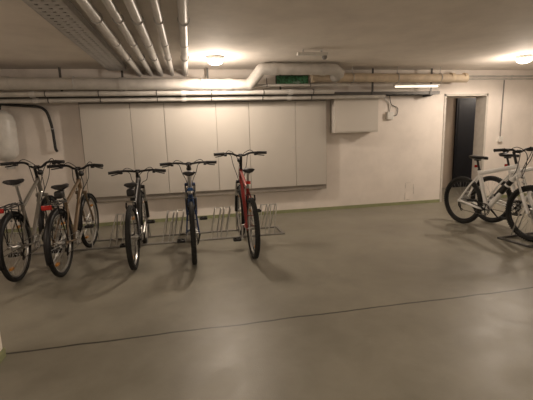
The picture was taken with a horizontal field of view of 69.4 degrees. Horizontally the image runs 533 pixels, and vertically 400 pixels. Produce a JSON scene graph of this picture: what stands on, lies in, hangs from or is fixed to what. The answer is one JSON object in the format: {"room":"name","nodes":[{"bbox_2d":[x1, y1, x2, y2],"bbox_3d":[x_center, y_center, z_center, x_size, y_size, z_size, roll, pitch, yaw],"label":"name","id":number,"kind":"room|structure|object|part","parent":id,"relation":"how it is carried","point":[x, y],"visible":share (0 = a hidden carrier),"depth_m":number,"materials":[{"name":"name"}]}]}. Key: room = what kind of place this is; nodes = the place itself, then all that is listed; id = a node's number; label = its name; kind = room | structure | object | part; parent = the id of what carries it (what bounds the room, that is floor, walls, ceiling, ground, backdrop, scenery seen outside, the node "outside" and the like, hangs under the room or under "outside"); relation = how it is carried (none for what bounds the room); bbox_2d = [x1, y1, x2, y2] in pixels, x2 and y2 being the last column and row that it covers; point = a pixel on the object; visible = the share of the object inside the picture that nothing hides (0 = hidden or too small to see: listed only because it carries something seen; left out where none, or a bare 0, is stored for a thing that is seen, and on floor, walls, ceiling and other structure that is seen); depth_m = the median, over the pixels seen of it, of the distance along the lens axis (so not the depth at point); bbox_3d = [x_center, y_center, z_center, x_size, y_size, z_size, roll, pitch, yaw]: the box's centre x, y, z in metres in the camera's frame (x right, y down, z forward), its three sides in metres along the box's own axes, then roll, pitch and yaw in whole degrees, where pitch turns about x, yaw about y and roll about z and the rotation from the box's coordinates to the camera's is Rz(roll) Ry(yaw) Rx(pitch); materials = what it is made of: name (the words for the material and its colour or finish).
{"room":"bicycle storage room","nodes":[
{"label":"bicycle storage room","id":0,"kind":"room"},
{"bbox_2d":[0,186,532,399],"bbox_3d":[1.620,0.818,3.473,12.000,0.100,12.600,-4,10,-11],"label":"floor","id":1,"kind":"structure","parent":0,"point":[408,301],"depth_m":3.03,"materials":[{"name":"paint"}]},
{"bbox_2d":[0,158,64,281],"bbox_3d":[-2.682,0.149,4.321,0.656,1.177,1.703,-1,10,5],"label":"bicycle","id":2,"kind":"object","parent":1,"relation":"on","point":[31,238],"visible":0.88,"depth_m":4.09,"materials":[{"name":"grey paint"}]},
{"bbox_3d":[-2.609,0.134,4.229,0.154,0.712,0.909,-4,10,-11],"label":"frame","id":3,"kind":"part","parent":2,"relation":"part of","materials":[{"name":"grey paint"}]},
{"bbox_3d":[-2.693,-0.328,4.507,0.050,0.153,0.111,-4,10,-11],"label":"stem","id":4,"kind":"part","parent":2,"relation":"part of","materials":[{"name":"metal"}]},
{"bbox_2d":[41,162,103,276],"bbox_3d":[-2.211,0.149,4.421,0.640,1.116,1.771,-3,10,-9],"label":"bicycle","id":5,"kind":"object","parent":1,"relation":"on","point":[71,230],"visible":1,"depth_m":4.20,"materials":[{"name":"brown metal"}]},
{"bbox_2d":[41,205,51,210],"bbox_3d":[-2.090,0.076,3.656,0.090,0.045,0.023,-3,10,-9],"label":"tail light","id":6,"kind":"object","parent":5,"relation":"on","point":[43,208],"depth_m":3.65,"materials":[{"name":"red plastic"}]},
{"bbox_3d":[-2.198,0.124,4.332,0.154,0.672,0.909,-3,10,-9],"label":"frame","id":7,"kind":"part","parent":5,"relation":"part of","materials":[{"name":"brown metal"}]},
{"bbox_3d":[-2.270,-0.321,4.631,0.052,0.153,0.112,-3,10,-9],"label":"stem","id":8,"kind":"part","parent":5,"relation":"part of","materials":[{"name":"metal"}]},
{"bbox_2d":[108,167,165,269],"bbox_3d":[-1.534,0.152,4.584,0.693,1.013,1.750,-4,10,-11],"label":"bicycle","id":9,"kind":"object","parent":1,"relation":"on","point":[138,199],"visible":0.99,"depth_m":4.33,"materials":[{"name":"black paint"}]},
{"bbox_3d":[-1.516,0.080,4.471,0.155,0.672,0.898,-4,10,-11],"label":"frame","id":10,"kind":"part","parent":9,"relation":"part of","materials":[{"name":"black paint"}]},
{"bbox_2d":[25,203,284,254],"bbox_3d":[-1.406,0.350,5.223,3.300,0.398,0.430,-4,10,-11],"label":"bicycle rack","id":11,"kind":"object","parent":1,"relation":"on","point":[181,225],"visible":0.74,"depth_m":5.25,"materials":[{"name":"metal"}]},
{"bbox_3d":[-1.401,0.535,5.255,3.300,0.022,0.430,-4,10,-11],"label":"rail","id":12,"kind":"part","parent":11,"relation":"part of","materials":[{"name":"metal"}]},
{"bbox_2d":[160,159,216,264],"bbox_3d":[-0.916,0.079,4.688,0.710,1.086,1.750,-4,10,-11],"label":"bicycle","id":13,"kind":"object","parent":1,"relation":"on","point":[190,202],"visible":1,"depth_m":4.34,"materials":[{"name":"blue paint"}]},
{"bbox_3d":[-0.897,0.042,4.582,0.157,0.672,0.898,-4,10,-11],"label":"frame","id":14,"kind":"part","parent":13,"relation":"part of","materials":[{"name":"blue paint"}]},
{"bbox_2d":[214,150,266,258],"bbox_3d":[-0.268,-0.013,4.817,0.690,1.185,1.750,-4,10,-11],"label":"bicycle","id":15,"kind":"object","parent":1,"relation":"on","point":[249,210],"visible":0.99,"depth_m":4.66,"materials":[{"name":"red paint"}]},
{"bbox_3d":[-0.331,-0.491,4.983,0.050,0.213,0.111,-4,10,-11],"label":"stem","id":16,"kind":"part","parent":15,"relation":"part of","materials":[{"name":"metal"}]},
{"bbox_3d":[-0.248,-0.011,4.717,0.155,0.692,0.898,-4,10,-11],"label":"frame","id":17,"kind":"part","parent":15,"relation":"part of","materials":[{"name":"red paint"}]},
{"bbox_2d":[444,147,532,241],"bbox_3d":[3.037,-0.143,5.117,0.690,1.145,1.750,-5,10,-18],"label":"bicycle","id":18,"kind":"object","parent":1,"relation":"on","point":[481,194],"visible":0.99,"depth_m":5.11,"materials":[{"name":"white paint"}]},
{"bbox_3d":[2.915,0.093,5.412,0.008,0.183,0.512,-5,10,-18],"label":"chain","id":19,"kind":"part","parent":18,"relation":"part of","materials":[{"name":"metal"}]},
{"bbox_3d":[3.004,-0.183,5.208,0.164,0.672,0.898,-5,10,-18],"label":"frame","id":20,"kind":"part","parent":18,"relation":"part of","materials":[{"name":"white paint"}]},
{"bbox_3d":[3.107,-0.530,4.794,0.050,0.193,0.111,-5,10,-18],"label":"stem","id":21,"kind":"part","parent":18,"relation":"part of","materials":[{"name":"metal"}]},
{"bbox_2d":[471,147,532,222],"bbox_3d":[3.456,-0.160,5.109,0.670,1.156,1.750,-5,10,-19],"label":"bicycle","id":22,"kind":"object","parent":1,"relation":"on","point":[507,156],"visible":0.62,"depth_m":5.40,"materials":[{"name":"white paint"}]},
{"bbox_3d":[3.422,-0.194,5.200,0.161,0.672,0.898,-5,10,-19],"label":"frame","id":23,"kind":"part","parent":22,"relation":"part of","materials":[{"name":"white paint"}]},
{"bbox_2d":[497,208,532,247],"bbox_3d":[3.491,0.280,4.787,1.100,0.398,0.430,-5,10,-18],"label":"bicycle rack","id":24,"kind":"object","parent":1,"relation":"on","point":[529,233],"visible":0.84,"depth_m":4.79,"materials":[{"name":"metal"}]},
{"bbox_3d":[3.496,0.465,4.820,1.100,0.022,0.430,-5,10,-18],"label":"rail","id":25,"kind":"part","parent":24,"relation":"part of","materials":[{"name":"metal"}]},
{"bbox_2d":[0,0,532,69],"bbox_3d":[1.546,-1.663,3.039,12.000,0.100,12.600,-4,10,-11],"label":"ceiling","id":26,"kind":"structure","parent":0,"point":[359,34],"depth_m":4.08,"materials":[{"name":"paint"}]},
{"bbox_2d":[22,0,126,70],"bbox_3d":[-1.214,-1.140,1.035,0.278,0.080,9.255,-4,10,-11],"label":"cable tray","id":27,"kind":"object","parent":26,"relation":"attached to","point":[86,37],"visible":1,"depth_m":3.38,"materials":[{"name":"metal"}]},
{"bbox_2d":[76,0,142,76],"bbox_3d":[-0.993,-1.169,1.280,0.100,0.120,9.650,-4,10,-11],"label":"conduit pipe","id":28,"kind":"object","parent":26,"relation":"attached to","point":[96,17],"visible":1,"depth_m":3.39,"materials":[{"name":"grey plastic"}]},
{"bbox_2d":[101,0,152,75],"bbox_3d":[-0.832,-1.181,1.311,0.092,0.116,9.650,-4,10,-11],"label":"conduit pipe","id":29,"kind":"object","parent":26,"relation":"attached to","point":[117,17],"visible":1,"depth_m":3.40,"materials":[{"name":"grey plastic"}]},
{"bbox_2d":[123,0,163,76],"bbox_3d":[-0.685,-1.189,1.340,0.100,0.120,9.650,-4,10,-11],"label":"conduit pipe","id":30,"kind":"object","parent":26,"relation":"attached to","point":[137,18],"visible":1,"depth_m":3.41,"materials":[{"name":"grey plastic"}]},
{"bbox_2d":[149,0,173,75],"bbox_3d":[-0.518,-1.202,1.372,0.088,0.114,9.650,-4,10,-11],"label":"conduit pipe","id":31,"kind":"object","parent":26,"relation":"attached to","point":[158,18],"visible":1,"depth_m":3.43,"materials":[{"name":"grey plastic"}]},
{"bbox_2d":[177,0,189,76],"bbox_3d":[-0.322,-1.211,1.411,0.104,0.122,9.650,-4,10,-11],"label":"conduit pipe","id":32,"kind":"object","parent":26,"relation":"attached to","point":[183,20],"visible":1,"depth_m":3.41,"materials":[{"name":"grey plastic"}]},
{"bbox_2d":[206,55,223,64],"bbox_3d":[-0.686,-1.861,5.154,0.229,0.107,0.229,-4,10,-11],"label":"ceiling lamp","id":33,"kind":"object","parent":26,"relation":"attached to","point":[213,60],"visible":1,"depth_m":5.08,"materials":[{"name":"white plastic"}]},
{"bbox_3d":[-0.686,-1.842,5.157,0.208,0.069,0.208,-4,10,-11],"label":"lamp shade","id":34,"kind":"part","parent":33,"relation":"part of","materials":[{"name":"white glass"}]},
{"bbox_2d":[275,75,308,86],"bbox_3d":[0.412,-1.978,6.184,0.540,0.295,0.048,-4,10,-11],"label":"exit sign","id":35,"kind":"object","parent":26,"relation":"hanging from","point":[280,79],"visible":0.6,"depth_m":6.17,"materials":[{"name":"green plastic"}]},
{"bbox_2d":[297,49,327,59],"bbox_3d":[0.583,-1.844,4.880,0.400,0.120,0.068,-4,10,-11],"label":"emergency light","id":36,"kind":"object","parent":26,"relation":"attached to","point":[324,55],"visible":1,"depth_m":4.86,"materials":[{"name":"white plastic"}]},
{"bbox_2d":[310,66,468,82],"bbox_3d":[2.095,-2.085,6.414,2.822,0.262,0.164,-4,10,-11],"label":"insulated pipe","id":37,"kind":"object","parent":26,"relation":"attached to","point":[352,77],"visible":0.98,"depth_m":6.37,"materials":[{"name":"metal"}]},
{"bbox_2d":[393,83,439,86],"bbox_3d":[2.570,-1.964,6.584,0.840,0.066,0.070,-4,10,-11],"label":"lamp","id":38,"kind":"object","parent":37,"relation":"attached to","point":[415,84],"visible":1,"depth_m":6.56,"materials":[{"name":"white plastic"}]},
{"bbox_2d":[515,55,532,63],"bbox_3d":[3.863,-2.104,5.771,0.229,0.107,0.229,-4,10,-11],"label":"ceiling lamp","id":39,"kind":"object","parent":26,"relation":"attached to","point":[522,59],"visible":1,"depth_m":5.70,"materials":[{"name":"white plastic"}]},
{"bbox_2d":[0,69,532,228],"bbox_3d":[0.851,-1.021,6.807,12.000,2.420,0.250,-4,10,-11],"label":"wall","id":40,"kind":"structure","parent":0,"point":[362,168],"depth_m":6.85,"materials":[{"name":"white paint"}]},
{"bbox_2d":[0,110,18,169],"bbox_3d":[-3.772,-0.862,5.543,0.350,0.848,0.405,-4,10,-11],"label":"tank","id":41,"kind":"object","parent":40,"relation":"attached to","point":[9,145],"visible":0.96,"depth_m":5.42,"materials":[{"name":"plastic"}]},
{"bbox_2d":[0,103,57,151],"bbox_3d":[-3.491,-1.052,5.656,0.690,0.725,0.112,-6,11,-24],"label":"hose","id":42,"kind":"object","parent":41,"relation":"attached to","point":[1,104],"visible":0.99,"depth_m":5.69,"materials":[{"name":"rubber"}]},
{"bbox_2d":[78,99,326,202],"bbox_3d":[-0.885,-0.845,6.269,3.890,1.540,0.155,-4,10,-11],"label":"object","id":43,"kind":"object","parent":40,"relation":"attached to","point":[119,136],"visible":0.88,"depth_m":6.17,"materials":[{"name":"grey laminate"}]},
{"bbox_3d":[-2.418,-0.752,5.912,0.714,1.410,0.025,-4,10,-11],"label":"door","id":44,"kind":"part","parent":43,"relation":"part of","materials":[{"name":"grey laminate"}]},
{"bbox_3d":[-1.820,-0.790,6.029,0.494,1.410,0.025,-4,10,-11],"label":"door","id":45,"kind":"part","parent":43,"relation":"part of","materials":[{"name":"grey laminate"}]},
{"bbox_3d":[-1.184,-0.831,6.154,0.794,1.410,0.025,-4,10,-11],"label":"door","id":46,"kind":"part","parent":43,"relation":"part of","materials":[{"name":"grey laminate"}]},
{"bbox_3d":[-0.532,-0.873,6.281,0.524,1.410,0.025,-4,10,-11],"label":"door","id":47,"kind":"part","parent":43,"relation":"part of","materials":[{"name":"grey laminate"}]},
{"bbox_3d":[0.109,-0.914,6.406,0.774,1.410,0.025,-4,10,-11],"label":"door","id":48,"kind":"part","parent":43,"relation":"part of","materials":[{"name":"grey laminate"}]},
{"bbox_3d":[0.756,-0.955,6.532,0.534,1.410,0.025,-4,10,-11],"label":"door","id":49,"kind":"part","parent":43,"relation":"part of","materials":[{"name":"grey laminate"}]},
{"bbox_2d":[0,67,439,98],"bbox_3d":[-0.893,-1.825,6.067,8.000,0.460,0.225,-4,10,-11],"label":"cable tray","id":50,"kind":"object","parent":40,"relation":"attached to","point":[387,93],"visible":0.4,"depth_m":6.28,"materials":[{"name":"metal"}]},
{"bbox_2d":[4,193,526,232],"bbox_3d":[0.912,0.165,6.884,11.600,0.055,0.012,-4,10,-11],"label":"baseboard","id":51,"kind":"structure","parent":40,"relation":"attached to","point":[502,196],"depth_m":6.84,"materials":[{"name":"green paint"}]},
{"bbox_2d":[330,99,378,132],"bbox_3d":[1.505,-1.448,6.612,0.780,0.570,0.248,-4,10,-11],"label":"box","id":52,"kind":"object","parent":40,"relation":"attached to","point":[346,115],"visible":0.83,"depth_m":6.50,"materials":[{"name":"white metal"}]},
{"bbox_2d":[384,96,397,119],"bbox_3d":[2.207,-1.643,6.822,0.291,0.422,0.060,-4,10,-11],"label":"junction box","id":53,"kind":"object","parent":40,"relation":"attached to","point":[389,115],"visible":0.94,"depth_m":6.82,"materials":[{"name":"white plastic"}]},
{"bbox_2d":[405,182,413,199],"bbox_3d":[2.667,-0.167,7.194,0.178,0.320,0.004,-4,10,-11],"label":"hatch","id":54,"kind":"object","parent":40,"relation":"attached to","point":[409,187],"visible":1,"depth_m":7.20,"materials":[{"name":"white paint"}]},
{"bbox_2d":[439,94,488,201],"bbox_3d":[3.698,-0.995,7.396,0.920,2.000,0.275,-4,10,-11],"label":"trim","id":55,"kind":"structure","parent":40,"relation":"attached to","point":[481,110],"depth_m":7.34,"materials":[{"name":"white paint"}]},
{"bbox_2d":[469,78,532,79],"bbox_3d":[4.768,-2.280,7.248,3.600,0.036,0.048,-4,10,-11],"label":"conduit","id":56,"kind":"object","parent":40,"relation":"attached to","point":[469,78],"visible":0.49,"depth_m":7.15,"materials":[{"name":"metal"}]},
{"bbox_2d":[497,80,504,141],"bbox_3d":[4.454,-1.677,7.279,0.080,1.140,0.060,-4,10,-11],"label":"conduit","id":57,"kind":"object","parent":40,"relation":"attached to","point":[499,138],"visible":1,"depth_m":7.31,"materials":[{"name":"white plastic"}]},
{"bbox_2d":[469,75,532,76],"bbox_3d":[4.767,-2.330,7.240,3.600,0.036,0.048,-4,10,-11],"label":"conduit","id":58,"kind":"object","parent":40,"relation":"attached to","point":[469,75],"visible":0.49,"depth_m":7.14,"materials":[{"name":"metal"}]},
{"bbox_2d":[442,97,475,187],"bbox_3d":[4.465,-1.519,9.046,4.000,2.420,0.200,-4,10,-11],"label":"wall","id":59,"kind":"structure","parent":0,"point":[451,101],"depth_m":8.91,"materials":[{"name":"paint"}]},
{"bbox_2d":[452,98,475,186],"bbox_3d":[4.742,-1.331,9.000,0.780,2.050,0.060,-4,10,-11],"label":"door","id":60,"kind":"structure","parent":59,"relation":"in","point":[465,107],"depth_m":8.92,"materials":[{"name":"black metal"}]},
{"bbox_3d":[-3.942,0.154,0.895,0.200,2.420,9.650,-4,10,-11],"label":"wall","id":61,"kind":"structure","parent":0,"visible":0},
{"bbox_2d":[0,89,334,97],"bbox_3d":[-1.833,-1.555,5.611,5.950,0.092,0.092,-4,10,-11],"label":"pipe","id":62,"kind":"object","parent":61,"relation":"attached to","point":[32,94],"visible":0.99,"depth_m":5.64,"materials":[{"name":"metal"}]},
{"bbox_2d":[0,63,343,90],"bbox_3d":[-1.761,-1.732,5.422,6.042,0.358,0.445,-4,10,-11],"label":"drain pipe","id":63,"kind":"object","parent":61,"relation":"attached to","point":[335,71],"visible":1,"depth_m":5.56,"materials":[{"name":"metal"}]},
{"bbox_2d":[255,78,348,86],"bbox_3d":[0.552,-1.843,6.033,1.580,0.138,0.056,-4,10,-11],"label":"pipe","id":64,"kind":"object","parent":63,"relation":"attached to","point":[266,84],"visible":0.98,"depth_m":6.00,"materials":[{"name":"metal"}]},
{"bbox_2d":[0,95,385,103],"bbox_3d":[-1.385,-1.522,5.812,6.900,0.080,0.080,-4,10,-11],"label":"pipe","id":65,"kind":"object","parent":61,"relation":"attached to","point":[288,97],"visible":1,"depth_m":5.82,"materials":[{"name":"metal"}]},
{"bbox_3d":[-1.919,-0.113,2.079,0.410,2.420,0.420,-4,10,-11],"label":"wall column","id":66,"kind":"structure","parent":0,"visible":0},
{"bbox_2d":[0,348,5,362],"bbox_3d":[-1.885,1.049,2.282,0.430,0.060,0.440,-4,10,-11],"label":"baseboard","id":67,"kind":"structure","parent":66,"relation":"attached to","point":[2,352],"depth_m":2.49,"materials":[{"name":"green paint"}]}
]}

